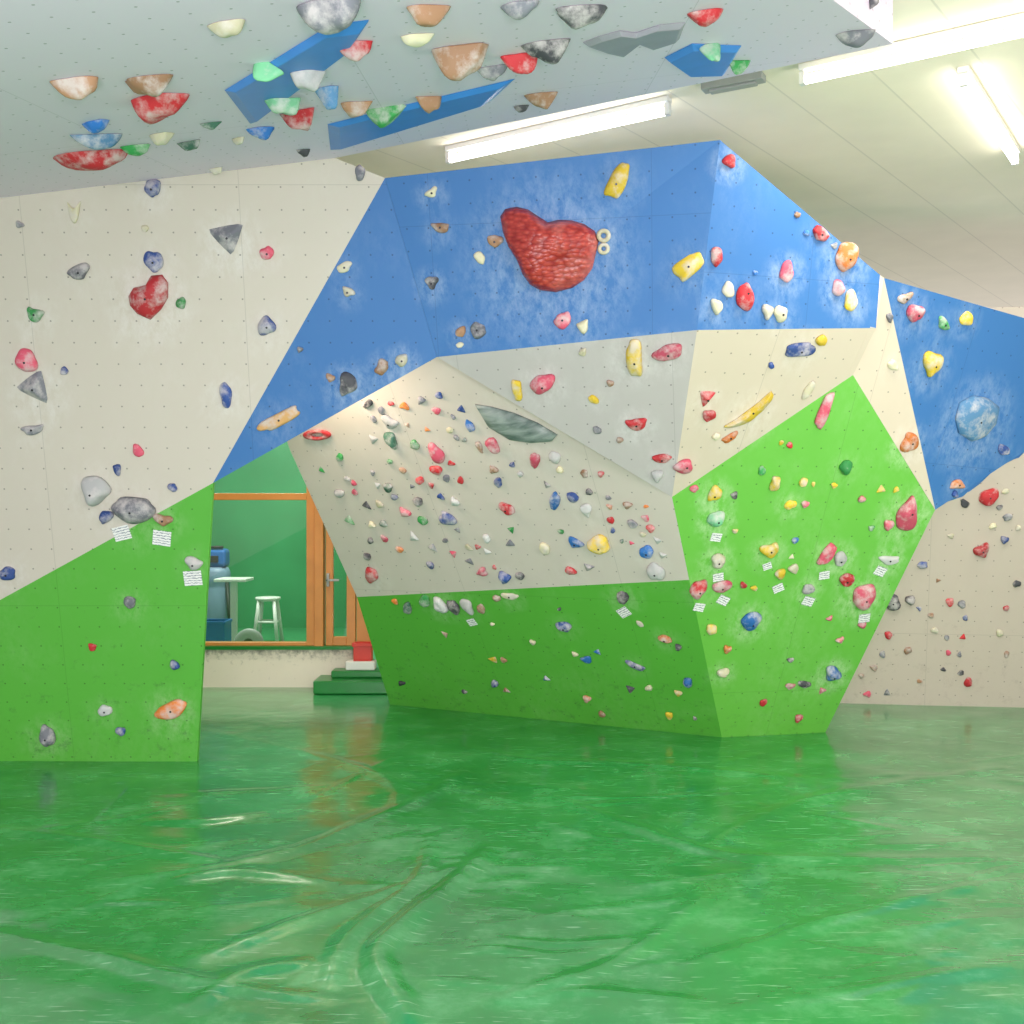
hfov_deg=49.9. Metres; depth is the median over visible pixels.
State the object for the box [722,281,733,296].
hold
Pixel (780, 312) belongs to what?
hold
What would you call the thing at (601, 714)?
hold
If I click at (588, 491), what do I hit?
hold
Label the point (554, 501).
hold
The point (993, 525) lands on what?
hold
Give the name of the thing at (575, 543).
hold
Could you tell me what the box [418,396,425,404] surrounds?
hold
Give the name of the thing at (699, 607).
paper tag
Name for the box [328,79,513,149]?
volume
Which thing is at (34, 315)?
hold
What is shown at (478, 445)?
hold
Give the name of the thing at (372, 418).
hold
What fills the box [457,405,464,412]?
hold
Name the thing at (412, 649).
wall
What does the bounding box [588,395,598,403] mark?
hold
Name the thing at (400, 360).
hold
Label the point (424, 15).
hold
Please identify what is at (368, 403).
hold
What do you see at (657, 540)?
hold
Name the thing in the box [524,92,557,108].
hold
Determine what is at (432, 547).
hold
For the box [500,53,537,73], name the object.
hold
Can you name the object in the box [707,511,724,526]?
hold
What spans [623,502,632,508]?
hold
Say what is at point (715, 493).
hold
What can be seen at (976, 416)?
hold
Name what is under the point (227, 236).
hold
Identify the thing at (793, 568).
hold
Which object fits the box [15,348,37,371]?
hold
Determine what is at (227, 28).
hold
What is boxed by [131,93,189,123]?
hold
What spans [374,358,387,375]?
hold
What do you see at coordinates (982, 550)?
hold
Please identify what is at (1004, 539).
hold
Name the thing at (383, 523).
hold
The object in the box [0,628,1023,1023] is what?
floor
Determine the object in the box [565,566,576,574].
hold
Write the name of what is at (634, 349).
hold
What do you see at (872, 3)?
hold
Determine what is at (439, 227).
hold
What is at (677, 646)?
hold
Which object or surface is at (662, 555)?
hold
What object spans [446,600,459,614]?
hold
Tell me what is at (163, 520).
hold
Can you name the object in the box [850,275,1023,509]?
wall
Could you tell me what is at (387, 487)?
hold
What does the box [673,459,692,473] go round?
hold
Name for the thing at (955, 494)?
hold
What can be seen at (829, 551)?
hold
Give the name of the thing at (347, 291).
hold
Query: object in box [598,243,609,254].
hold
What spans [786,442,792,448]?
hold
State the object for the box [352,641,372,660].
crate
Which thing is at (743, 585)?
hold
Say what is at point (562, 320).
hold
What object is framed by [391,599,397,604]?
hold
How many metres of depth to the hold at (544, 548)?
7.39 m
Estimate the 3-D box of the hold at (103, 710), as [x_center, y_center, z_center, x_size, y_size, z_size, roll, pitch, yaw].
[-2.574,1.255,6.947,0.095,0.077,0.036,0,0,4]
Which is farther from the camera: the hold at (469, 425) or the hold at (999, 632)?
the hold at (999, 632)
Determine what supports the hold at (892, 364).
attached to the wall at (985, 357)
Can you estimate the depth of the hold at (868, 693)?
9.11 m
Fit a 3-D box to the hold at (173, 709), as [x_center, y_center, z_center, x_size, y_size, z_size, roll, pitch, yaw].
[-2.159,1.246,6.947,0.213,0.134,0.049,0,0,4]
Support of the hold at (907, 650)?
attached to the wall at (985, 585)
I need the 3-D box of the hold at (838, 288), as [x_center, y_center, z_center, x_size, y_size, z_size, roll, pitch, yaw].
[1.876,-1.285,6.293,0.080,0.095,0.049,0,0,-21]
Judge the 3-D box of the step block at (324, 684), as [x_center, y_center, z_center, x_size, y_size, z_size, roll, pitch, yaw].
[-1.402,1.534,9.785,0.670,0.117,0.370,0,0,0]
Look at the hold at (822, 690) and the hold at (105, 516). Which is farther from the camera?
the hold at (822, 690)
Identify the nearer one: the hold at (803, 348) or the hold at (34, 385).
the hold at (803, 348)
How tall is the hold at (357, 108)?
0.071 m
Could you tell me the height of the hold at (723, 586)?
0.085 m
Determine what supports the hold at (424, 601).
attached to the wall at (412, 649)
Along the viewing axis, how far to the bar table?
12.46 m
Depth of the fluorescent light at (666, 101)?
6.59 m
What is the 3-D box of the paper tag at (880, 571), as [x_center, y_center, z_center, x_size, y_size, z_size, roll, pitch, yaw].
[2.456,0.396,7.335,0.094,0.082,0.035,0,0,-22]
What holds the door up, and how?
in the wall
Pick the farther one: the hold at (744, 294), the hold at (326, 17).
the hold at (744, 294)
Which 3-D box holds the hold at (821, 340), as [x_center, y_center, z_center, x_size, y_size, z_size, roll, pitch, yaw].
[1.788,-0.993,6.361,0.073,0.064,0.047,0,0,-17]
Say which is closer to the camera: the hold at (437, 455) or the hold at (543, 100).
the hold at (543, 100)
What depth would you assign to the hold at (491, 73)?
4.46 m
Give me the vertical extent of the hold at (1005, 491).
0.045 m
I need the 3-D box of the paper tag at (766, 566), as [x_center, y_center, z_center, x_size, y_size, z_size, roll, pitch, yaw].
[1.656,0.352,7.137,0.070,0.061,0.027,0,0,0]
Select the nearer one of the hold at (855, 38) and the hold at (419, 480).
the hold at (855, 38)
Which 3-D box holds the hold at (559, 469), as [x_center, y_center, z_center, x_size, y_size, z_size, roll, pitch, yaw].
[0.301,-0.269,6.967,0.049,0.048,0.039,0,0,27]
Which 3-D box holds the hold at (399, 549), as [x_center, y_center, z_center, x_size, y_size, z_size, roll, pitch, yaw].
[-0.815,0.274,7.983,0.064,0.049,0.040,0,0,25]
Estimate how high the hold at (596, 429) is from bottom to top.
0.046 m
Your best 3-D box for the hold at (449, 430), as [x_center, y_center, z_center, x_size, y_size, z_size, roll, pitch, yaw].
[-0.405,-0.531,7.144,0.054,0.041,0.030,0,0,41]
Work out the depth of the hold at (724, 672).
7.47 m
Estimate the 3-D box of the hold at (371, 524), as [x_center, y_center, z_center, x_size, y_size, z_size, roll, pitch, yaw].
[-1.016,0.089,7.943,0.065,0.051,0.040,0,0,32]
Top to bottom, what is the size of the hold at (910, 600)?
0.081 m
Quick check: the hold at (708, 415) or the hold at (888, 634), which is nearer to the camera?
the hold at (708, 415)
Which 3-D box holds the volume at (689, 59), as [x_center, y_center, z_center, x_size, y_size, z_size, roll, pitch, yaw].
[0.816,-1.960,4.779,0.342,0.152,0.650,0,0,0]
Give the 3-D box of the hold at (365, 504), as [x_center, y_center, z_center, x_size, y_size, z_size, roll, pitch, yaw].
[-1.044,-0.047,7.855,0.071,0.062,0.038,0,0,14]
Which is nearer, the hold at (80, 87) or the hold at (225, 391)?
the hold at (80, 87)
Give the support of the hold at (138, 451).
attached to the wall at (132, 378)
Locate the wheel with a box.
[234,628,263,640]
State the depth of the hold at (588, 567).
7.34 m
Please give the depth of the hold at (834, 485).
6.92 m
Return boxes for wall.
[0,0,892,197]
[0,158,436,760]
[203,650,352,686]
[211,442,356,627]
[287,357,721,736]
[385,140,934,736]
[840,307,1023,707]
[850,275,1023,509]
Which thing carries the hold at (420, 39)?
attached to the wall at (42, 42)
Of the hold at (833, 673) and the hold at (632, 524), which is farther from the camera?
the hold at (833, 673)
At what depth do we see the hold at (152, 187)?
6.21 m
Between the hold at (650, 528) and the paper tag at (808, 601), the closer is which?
the hold at (650, 528)
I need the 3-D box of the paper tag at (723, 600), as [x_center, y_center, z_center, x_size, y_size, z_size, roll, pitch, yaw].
[1.383,0.579,7.201,0.094,0.083,0.035,0,0,-24]
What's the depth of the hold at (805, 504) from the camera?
6.95 m
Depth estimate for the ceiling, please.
7.05 m
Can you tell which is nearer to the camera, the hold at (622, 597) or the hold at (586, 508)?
the hold at (586, 508)
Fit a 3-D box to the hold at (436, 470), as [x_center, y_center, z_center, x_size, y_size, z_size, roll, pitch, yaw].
[-0.511,-0.277,7.388,0.096,0.068,0.052,0,0,11]
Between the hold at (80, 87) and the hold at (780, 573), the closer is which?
the hold at (80, 87)
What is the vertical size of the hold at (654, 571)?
0.120 m
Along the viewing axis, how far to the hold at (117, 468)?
6.59 m
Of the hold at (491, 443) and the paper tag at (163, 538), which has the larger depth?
the hold at (491, 443)
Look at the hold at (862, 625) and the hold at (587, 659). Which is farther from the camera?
the hold at (587, 659)
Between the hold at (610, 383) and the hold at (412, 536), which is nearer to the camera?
the hold at (610, 383)
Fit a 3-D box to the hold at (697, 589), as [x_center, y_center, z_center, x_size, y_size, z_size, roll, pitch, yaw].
[1.205,0.502,7.113,0.117,0.134,0.077,0,0,-10]
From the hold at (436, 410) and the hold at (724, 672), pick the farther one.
the hold at (724, 672)
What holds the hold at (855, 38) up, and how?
attached to the wall at (42, 42)
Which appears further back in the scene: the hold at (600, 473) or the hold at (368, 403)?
the hold at (368, 403)
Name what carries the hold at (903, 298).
attached to the wall at (985, 357)
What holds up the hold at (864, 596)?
attached to the wall at (676, 202)
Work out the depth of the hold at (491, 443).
7.05 m
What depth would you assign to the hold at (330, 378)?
6.47 m
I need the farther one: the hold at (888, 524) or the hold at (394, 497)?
the hold at (394, 497)
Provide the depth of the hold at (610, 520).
7.03 m
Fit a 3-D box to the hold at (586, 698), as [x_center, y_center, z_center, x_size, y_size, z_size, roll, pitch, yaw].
[0.551,1.380,8.103,0.047,0.063,0.064,0,0,-36]
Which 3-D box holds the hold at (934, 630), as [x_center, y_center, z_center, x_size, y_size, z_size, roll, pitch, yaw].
[3.441,0.964,8.955,0.060,0.052,0.027,0,0,6]
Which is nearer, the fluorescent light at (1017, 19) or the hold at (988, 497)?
the fluorescent light at (1017, 19)
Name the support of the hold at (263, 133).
attached to the wall at (42, 42)
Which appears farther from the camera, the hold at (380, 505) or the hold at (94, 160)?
the hold at (380, 505)
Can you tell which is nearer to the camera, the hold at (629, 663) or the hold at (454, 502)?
the hold at (454, 502)
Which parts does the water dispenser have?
switch panel, handle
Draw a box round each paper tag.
[111,524,131,541]
[152,530,170,546]
[183,570,202,585]
[466,618,477,626]
[616,606,631,617]
[693,603,705,611]
[710,533,721,541]
[713,573,723,581]
[716,594,730,605]
[762,562,771,570]
[772,583,784,593]
[801,596,815,606]
[819,571,829,579]
[858,613,870,622]
[873,565,886,576]
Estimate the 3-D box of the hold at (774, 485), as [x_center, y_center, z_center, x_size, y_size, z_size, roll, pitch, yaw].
[1.637,-0.177,6.837,0.069,0.094,0.058,0,0,-7]
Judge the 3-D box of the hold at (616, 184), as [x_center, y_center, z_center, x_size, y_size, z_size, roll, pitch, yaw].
[0.577,-1.827,6.058,0.140,0.188,0.074,0,0,3]
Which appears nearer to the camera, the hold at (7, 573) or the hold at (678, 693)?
the hold at (7, 573)
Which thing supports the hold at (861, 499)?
attached to the wall at (676, 202)
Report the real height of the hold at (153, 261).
0.122 m
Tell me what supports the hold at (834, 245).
attached to the wall at (676, 202)
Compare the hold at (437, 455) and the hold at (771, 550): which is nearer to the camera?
the hold at (771, 550)
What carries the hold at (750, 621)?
attached to the wall at (676, 202)
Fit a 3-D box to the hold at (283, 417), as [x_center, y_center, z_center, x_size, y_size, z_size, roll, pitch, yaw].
[-1.390,-0.557,6.529,0.264,0.152,0.039,0,0,7]
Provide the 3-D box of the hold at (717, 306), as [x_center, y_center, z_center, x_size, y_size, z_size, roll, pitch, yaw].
[1.138,-1.137,6.097,0.076,0.091,0.040,0,0,-24]
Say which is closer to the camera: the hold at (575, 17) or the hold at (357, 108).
the hold at (575, 17)
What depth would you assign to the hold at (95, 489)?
6.58 m
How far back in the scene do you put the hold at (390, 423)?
7.28 m
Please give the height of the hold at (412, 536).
0.074 m
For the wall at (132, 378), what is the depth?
6.50 m
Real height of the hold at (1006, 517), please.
0.064 m
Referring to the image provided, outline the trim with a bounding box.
[205,644,352,649]
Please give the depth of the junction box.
5.94 m
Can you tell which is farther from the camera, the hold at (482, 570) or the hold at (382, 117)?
the hold at (482, 570)
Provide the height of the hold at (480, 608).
0.078 m
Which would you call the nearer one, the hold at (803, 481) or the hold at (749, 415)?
the hold at (749, 415)
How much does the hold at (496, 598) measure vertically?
0.052 m
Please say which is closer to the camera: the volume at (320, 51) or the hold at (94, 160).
the volume at (320, 51)
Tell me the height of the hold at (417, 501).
0.070 m
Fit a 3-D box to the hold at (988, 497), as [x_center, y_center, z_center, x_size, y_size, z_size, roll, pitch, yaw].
[3.786,-0.118,8.724,0.150,0.144,0.062,0,0,5]
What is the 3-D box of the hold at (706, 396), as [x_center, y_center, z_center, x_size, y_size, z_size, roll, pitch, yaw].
[1.133,-0.656,6.368,0.077,0.086,0.077,0,0,26]
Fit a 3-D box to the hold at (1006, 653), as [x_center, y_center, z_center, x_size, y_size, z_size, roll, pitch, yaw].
[4.005,1.154,8.902,0.042,0.063,0.023,0,0,13]
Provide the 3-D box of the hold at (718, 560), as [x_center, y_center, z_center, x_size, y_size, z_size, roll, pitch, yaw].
[1.319,0.312,7.032,0.097,0.101,0.070,0,0,-7]
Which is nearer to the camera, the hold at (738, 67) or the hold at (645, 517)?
the hold at (738, 67)
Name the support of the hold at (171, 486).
attached to the wall at (132, 378)
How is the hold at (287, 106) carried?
attached to the volume at (320, 51)
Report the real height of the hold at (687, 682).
0.077 m
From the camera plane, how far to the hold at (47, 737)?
6.96 m
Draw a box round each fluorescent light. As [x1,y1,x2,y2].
[445,95,671,163]
[798,13,1023,86]
[957,65,1019,165]
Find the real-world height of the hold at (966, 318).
0.083 m
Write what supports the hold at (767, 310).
attached to the wall at (676, 202)
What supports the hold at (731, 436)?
attached to the wall at (676, 202)
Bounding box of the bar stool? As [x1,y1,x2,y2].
[253,596,283,640]
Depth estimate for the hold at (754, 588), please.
7.19 m
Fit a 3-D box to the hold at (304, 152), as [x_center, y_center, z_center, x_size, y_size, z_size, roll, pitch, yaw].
[-1.108,-1.904,5.839,0.073,0.039,0.052,0,0,-10]
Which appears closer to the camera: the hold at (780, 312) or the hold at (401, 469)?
the hold at (780, 312)
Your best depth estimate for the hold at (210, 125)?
4.90 m
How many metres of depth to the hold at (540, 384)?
6.40 m
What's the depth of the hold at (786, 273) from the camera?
6.17 m
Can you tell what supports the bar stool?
on the floor
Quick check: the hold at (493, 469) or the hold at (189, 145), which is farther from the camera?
the hold at (493, 469)
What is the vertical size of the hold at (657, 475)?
0.075 m
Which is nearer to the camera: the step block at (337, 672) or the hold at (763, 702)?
the hold at (763, 702)
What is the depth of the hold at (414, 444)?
7.32 m
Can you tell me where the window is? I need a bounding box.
[205,486,313,645]
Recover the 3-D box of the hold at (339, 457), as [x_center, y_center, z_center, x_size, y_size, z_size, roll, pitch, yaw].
[-1.206,-0.383,7.683,0.065,0.058,0.039,0,0,32]
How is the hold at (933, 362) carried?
attached to the wall at (985, 357)
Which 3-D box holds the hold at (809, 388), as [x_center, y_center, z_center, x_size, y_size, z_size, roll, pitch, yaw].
[1.764,-0.725,6.552,0.083,0.108,0.050,0,0,37]
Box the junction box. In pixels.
[701,71,765,94]
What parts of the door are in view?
handle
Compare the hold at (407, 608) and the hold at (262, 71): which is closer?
the hold at (262, 71)
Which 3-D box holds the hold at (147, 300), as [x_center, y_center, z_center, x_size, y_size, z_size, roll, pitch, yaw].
[-2.107,-1.244,6.346,0.237,0.253,0.116,0,0,12]
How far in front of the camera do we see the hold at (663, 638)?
7.43 m
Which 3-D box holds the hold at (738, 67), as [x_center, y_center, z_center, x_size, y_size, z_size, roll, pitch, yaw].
[0.999,-1.975,4.899,0.114,0.067,0.073,0,0,-21]
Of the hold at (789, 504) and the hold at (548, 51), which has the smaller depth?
the hold at (548, 51)
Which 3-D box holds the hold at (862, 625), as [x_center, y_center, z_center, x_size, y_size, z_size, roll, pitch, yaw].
[2.396,0.776,7.524,0.060,0.050,0.038,0,0,-29]
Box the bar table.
[214,577,253,640]
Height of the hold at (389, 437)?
0.117 m
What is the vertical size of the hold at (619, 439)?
0.038 m
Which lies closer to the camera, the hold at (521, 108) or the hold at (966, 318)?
the hold at (521, 108)
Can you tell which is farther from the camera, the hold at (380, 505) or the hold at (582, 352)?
the hold at (380, 505)
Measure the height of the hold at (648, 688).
0.048 m
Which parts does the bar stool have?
leg, leg, seat, leg, leg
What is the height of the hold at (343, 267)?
0.067 m
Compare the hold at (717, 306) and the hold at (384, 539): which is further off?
the hold at (384, 539)
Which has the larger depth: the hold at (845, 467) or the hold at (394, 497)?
the hold at (394, 497)
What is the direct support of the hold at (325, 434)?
attached to the wall at (412, 649)
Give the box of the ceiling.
[336,0,1023,306]
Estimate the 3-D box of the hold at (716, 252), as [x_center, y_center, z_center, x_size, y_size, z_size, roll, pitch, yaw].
[1.126,-1.404,6.046,0.069,0.110,0.042,0,0,-8]
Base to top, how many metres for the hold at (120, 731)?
0.060 m
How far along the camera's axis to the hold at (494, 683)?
8.40 m
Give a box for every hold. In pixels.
[0,566,14,579]
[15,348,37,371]
[16,221,24,227]
[17,371,46,402]
[20,424,43,434]
[27,307,44,322]
[39,724,55,746]
[50,76,97,99]
[53,149,127,170]
[60,366,68,374]
[67,201,80,222]
[67,262,89,279]
[70,134,121,149]
[81,476,111,506]
[82,119,109,133]
[88,643,96,650]
[98,705,112,715]
[99,511,113,523]
[111,496,155,523]
[113,464,120,475]
[115,727,125,735]
[120,144,150,155]
[123,596,135,608]
[125,74,172,96]
[128,275,167,319]
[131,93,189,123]
[133,444,143,456]
[141,225,148,231]
[143,251,163,272]
[144,179,160,196]
[149,132,174,145]
[153,514,173,525]
[154,699,186,719]
[167,483,177,491]
[170,660,179,669]
[176,297,185,308]
[177,140,199,150]
[184,556,202,569]
[200,121,221,129]
[207,19,244,37]
[209,167,221,174]
[209,224,242,253]
[219,382,231,407]
[232,137,243,144]
[246,127,273,139]
[253,62,283,81]
[257,405,299,430]
[258,315,275,335]
[259,246,273,259]
[264,98,300,115]
[279,107,313,130]
[290,70,325,91]
[296,0,360,34]
[296,149,309,156]
[303,430,330,440]
[315,86,338,109]
[326,373,334,381]
[334,489,344,497]
[336,453,342,460]
[337,261,351,272]
[340,40,372,61]
[340,372,356,395]
[341,101,372,117]
[343,286,354,296]
[344,515,354,524]
[355,165,364,180]
[362,399,372,407]
[362,501,370,508]
[363,553,370,560]
[365,567,377,583]
[366,104,406,127]
[367,537,373,543]
[368,521,375,527]
[369,435,377,443]
[370,415,376,422]
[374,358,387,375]
[375,500,383,507]
[378,406,383,414]
[379,520,387,526]
[380,535,387,541]
[381,414,398,428]
[383,432,397,449]
[383,483,392,492]
[391,494,397,500]
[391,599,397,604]
[395,354,406,366]
[395,546,403,552]
[399,402,408,409]
[399,467,406,473]
[400,507,410,516]
[401,33,433,46]
[403,602,411,613]
[406,4,450,26]
[410,439,419,449]
[410,531,418,540]
[412,497,422,506]
[415,476,423,484]
[416,96,441,113]
[417,516,427,524]
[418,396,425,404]
[419,594,429,606]
[424,186,436,196]
[425,276,438,289]
[426,561,433,568]
[428,442,444,463]
[428,544,436,551]
[429,466,441,475]
[431,43,488,80]
[431,223,448,232]
[431,407,440,414]
[433,596,448,612]
[435,392,442,398]
[437,493,444,499]
[439,511,456,524]
[443,475,449,481]
[446,427,452,432]
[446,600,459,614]
[448,460,454,465]
[450,496,459,505]
[455,326,465,336]
[456,342,463,347]
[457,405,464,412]
[457,476,463,483]
[459,599,473,614]
[465,419,474,431]
[465,544,472,550]
[465,558,473,564]
[470,322,485,338]
[473,251,484,263]
[475,404,557,442]
[475,441,482,452]
[476,567,487,575]
[477,604,484,613]
[478,64,506,80]
[482,534,490,543]
[485,437,499,453]
[487,235,503,247]
[488,657,496,662]
[490,466,498,473]
[491,680,498,687]
[492,595,500,601]
[494,477,501,487]
[498,502,514,514]
[498,571,510,583]
[500,0,538,19]
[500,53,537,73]
[500,207,598,291]
[501,593,518,599]
[505,540,514,545]
[511,380,522,400]
[514,105,528,112]
[515,572,524,579]
[521,38,570,63]
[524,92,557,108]
[529,639,535,644]
[530,374,554,394]
[530,453,539,468]
[539,542,549,554]
[548,451,560,463]
[549,491,560,509]
[553,311,570,329]
[555,622,571,631]
[556,4,606,29]
[556,466,562,472]
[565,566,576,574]
[567,492,578,502]
[568,536,584,547]
[576,319,587,333]
[579,348,585,355]
[580,469,587,477]
[580,503,591,517]
[580,656,591,663]
[583,695,591,702]
[584,564,593,570]
[586,488,592,494]
[587,534,609,554]
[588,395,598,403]
[593,426,601,433]
[596,229,610,242]
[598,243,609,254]
[598,471,603,477]
[598,710,605,717]
[604,162,629,198]
[606,380,613,386]
[607,517,613,523]
[616,437,623,442]
[617,591,628,604]
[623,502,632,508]
[625,418,646,430]
[625,660,645,670]
[626,339,642,375]
[626,685,634,692]
[627,520,637,528]
[636,620,643,626]
[639,545,653,558]
[641,515,648,521]
[645,685,652,690]
[646,524,654,532]
[646,562,665,579]
[651,343,681,360]
[651,470,662,482]
[652,454,671,462]
[653,537,660,543]
[658,635,671,642]
[659,552,666,558]
[665,712,672,719]
[672,252,703,281]
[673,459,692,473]
[674,690,682,696]
[675,644,681,650]
[683,678,691,687]
[687,8,722,26]
[689,485,698,492]
[689,579,706,599]
[699,43,720,61]
[700,391,714,406]
[703,410,715,421]
[706,624,716,634]
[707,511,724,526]
[708,485,721,500]
[710,299,722,314]
[711,247,722,266]
[711,553,725,568]
[712,433,720,439]
[712,580,731,592]
[717,668,729,677]
[721,431,737,442]
[722,154,734,167]
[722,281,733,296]
[723,645,731,653]
[724,391,773,427]
[730,60,750,74]
[730,491,737,498]
[736,282,753,310]
[740,581,746,587]
[741,612,761,630]
[750,586,757,590]
[758,466,765,474]
[759,542,778,557]
[759,699,766,706]
[762,304,773,319]
[768,362,773,368]
[769,476,780,490]
[773,305,787,322]
[774,569,785,579]
[779,260,793,282]
[784,500,796,509]
[785,342,815,356]
[785,683,795,689]
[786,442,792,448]
[787,563,798,573]
[791,537,798,543]
[794,212,800,217]
[795,714,802,722]
[798,681,810,687]
[799,477,807,486]
[801,501,809,507]
[802,381,815,399]
[802,584,814,593]
[803,230,809,235]
[813,225,829,240]
[814,392,834,429]
[815,334,826,345]
[816,543,836,564]
[819,688,826,693]
[826,665,841,680]
[831,242,836,248]
[831,482,837,488]
[832,279,844,295]
[834,551,846,565]
[835,29,875,47]
[835,242,858,271]
[835,636,843,643]
[839,460,852,474]
[839,573,854,586]
[844,289,857,310]
[853,584,875,610]
[858,496,865,502]
[858,622,866,628]
[863,691,870,697]
[868,525,874,530]
[869,0,878,8]
[870,665,877,671]
[876,485,884,492]
[879,556,898,564]
[879,651,884,657]
[884,520,893,530]
[884,631,891,639]
[886,313,892,322]
[887,359,898,369]
[887,594,900,610]
[896,495,916,530]
[897,292,913,303]
[900,432,918,451]
[904,647,911,654]
[905,595,914,604]
[906,304,924,321]
[917,561,927,568]
[923,351,943,376]
[931,627,937,632]
[938,316,949,329]
[946,598,953,606]
[950,479,964,488]
[952,490,957,497]
[955,395,999,440]
[958,600,965,608]
[959,311,972,324]
[961,499,969,507]
[964,677,971,686]
[973,542,988,557]
[978,488,998,505]
[989,523,996,528]
[996,629,1003,636]
[998,444,1009,454]
[1001,489,1008,493]
[1001,536,1008,543]
[1002,513,1012,520]
[1004,651,1008,657]
[1013,580,1020,587]
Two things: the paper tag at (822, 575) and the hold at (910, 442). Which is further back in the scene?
the paper tag at (822, 575)
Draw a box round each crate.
[206,619,231,640]
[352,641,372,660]
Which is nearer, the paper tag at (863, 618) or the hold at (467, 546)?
the paper tag at (863, 618)
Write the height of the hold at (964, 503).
0.073 m
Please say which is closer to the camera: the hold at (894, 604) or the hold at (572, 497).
the hold at (572, 497)
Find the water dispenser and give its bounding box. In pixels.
[207,546,230,618]
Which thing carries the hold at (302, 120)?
attached to the wall at (42, 42)
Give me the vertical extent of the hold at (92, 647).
0.051 m
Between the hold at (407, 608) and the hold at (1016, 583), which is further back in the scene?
the hold at (1016, 583)
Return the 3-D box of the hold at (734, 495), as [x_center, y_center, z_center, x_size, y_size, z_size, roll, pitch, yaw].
[1.375,-0.103,6.826,0.046,0.050,0.036,0,0,1]
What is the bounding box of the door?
[314,504,369,645]
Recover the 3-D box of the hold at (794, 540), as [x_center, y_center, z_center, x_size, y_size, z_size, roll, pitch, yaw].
[1.821,0.184,7.079,0.048,0.043,0.029,0,0,-17]
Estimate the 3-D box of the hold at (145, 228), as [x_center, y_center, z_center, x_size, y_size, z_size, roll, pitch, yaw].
[-2.097,-1.620,6.285,0.043,0.040,0.016,0,0,-2]
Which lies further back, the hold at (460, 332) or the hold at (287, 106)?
the hold at (460, 332)
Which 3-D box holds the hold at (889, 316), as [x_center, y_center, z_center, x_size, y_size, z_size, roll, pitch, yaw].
[2.233,-1.146,6.497,0.046,0.058,0.034,0,0,-43]
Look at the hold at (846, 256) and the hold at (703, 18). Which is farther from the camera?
the hold at (846, 256)
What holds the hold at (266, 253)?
attached to the wall at (132, 378)
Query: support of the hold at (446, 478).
attached to the wall at (412, 649)
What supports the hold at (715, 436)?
attached to the wall at (676, 202)
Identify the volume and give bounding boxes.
[225,20,368,123]
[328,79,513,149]
[583,23,684,56]
[665,44,740,76]
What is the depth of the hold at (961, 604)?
8.89 m
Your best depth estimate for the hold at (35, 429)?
6.54 m
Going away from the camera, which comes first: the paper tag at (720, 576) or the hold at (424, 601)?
the paper tag at (720, 576)
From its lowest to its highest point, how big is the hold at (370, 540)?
0.049 m
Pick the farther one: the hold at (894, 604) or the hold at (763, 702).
the hold at (894, 604)
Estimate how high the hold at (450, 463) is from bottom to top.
0.036 m
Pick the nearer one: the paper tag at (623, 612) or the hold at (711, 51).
the hold at (711, 51)
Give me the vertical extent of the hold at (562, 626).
0.079 m
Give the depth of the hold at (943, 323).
6.66 m
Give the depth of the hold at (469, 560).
7.76 m
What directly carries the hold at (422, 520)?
attached to the wall at (412, 649)
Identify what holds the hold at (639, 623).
attached to the wall at (412, 649)
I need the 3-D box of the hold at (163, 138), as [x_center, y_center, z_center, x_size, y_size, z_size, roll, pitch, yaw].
[-1.603,-1.705,5.024,0.118,0.057,0.070,0,0,11]
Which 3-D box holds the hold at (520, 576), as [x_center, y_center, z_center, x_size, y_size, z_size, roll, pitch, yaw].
[0.054,0.446,7.651,0.071,0.059,0.042,0,0,17]
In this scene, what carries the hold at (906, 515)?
attached to the wall at (676, 202)
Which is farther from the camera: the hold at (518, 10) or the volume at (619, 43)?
the volume at (619, 43)
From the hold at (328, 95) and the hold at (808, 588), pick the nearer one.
the hold at (328, 95)
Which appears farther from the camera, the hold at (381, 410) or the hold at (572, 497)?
the hold at (381, 410)
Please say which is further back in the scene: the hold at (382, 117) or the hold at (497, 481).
the hold at (497, 481)
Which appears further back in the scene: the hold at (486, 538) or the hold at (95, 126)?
the hold at (486, 538)
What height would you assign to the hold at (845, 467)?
0.096 m
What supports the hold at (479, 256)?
attached to the wall at (676, 202)
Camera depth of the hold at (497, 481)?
7.22 m
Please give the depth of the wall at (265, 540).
14.60 m
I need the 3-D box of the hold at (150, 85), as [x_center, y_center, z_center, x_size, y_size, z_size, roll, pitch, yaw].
[-1.332,-1.564,4.034,0.162,0.076,0.136,0,0,-24]
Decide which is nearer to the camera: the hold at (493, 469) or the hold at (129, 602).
the hold at (129, 602)
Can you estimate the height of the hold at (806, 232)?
0.035 m
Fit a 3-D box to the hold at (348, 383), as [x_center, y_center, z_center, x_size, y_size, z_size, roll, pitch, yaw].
[-0.966,-0.755,6.476,0.106,0.142,0.055,0,0,3]
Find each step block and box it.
[313,675,386,693]
[331,668,381,677]
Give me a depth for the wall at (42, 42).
4.28 m
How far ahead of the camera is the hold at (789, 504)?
6.92 m
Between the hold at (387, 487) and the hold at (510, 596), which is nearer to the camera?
the hold at (387, 487)
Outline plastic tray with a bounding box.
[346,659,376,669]
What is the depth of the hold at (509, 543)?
7.50 m
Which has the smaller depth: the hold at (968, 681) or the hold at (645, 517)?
the hold at (645, 517)
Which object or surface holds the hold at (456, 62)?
attached to the wall at (42, 42)
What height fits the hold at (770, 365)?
0.040 m
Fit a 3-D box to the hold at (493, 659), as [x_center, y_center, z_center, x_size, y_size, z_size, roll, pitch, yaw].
[-0.149,1.113,8.279,0.076,0.052,0.036,0,0,22]
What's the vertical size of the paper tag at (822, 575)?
0.065 m
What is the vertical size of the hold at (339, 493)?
0.062 m

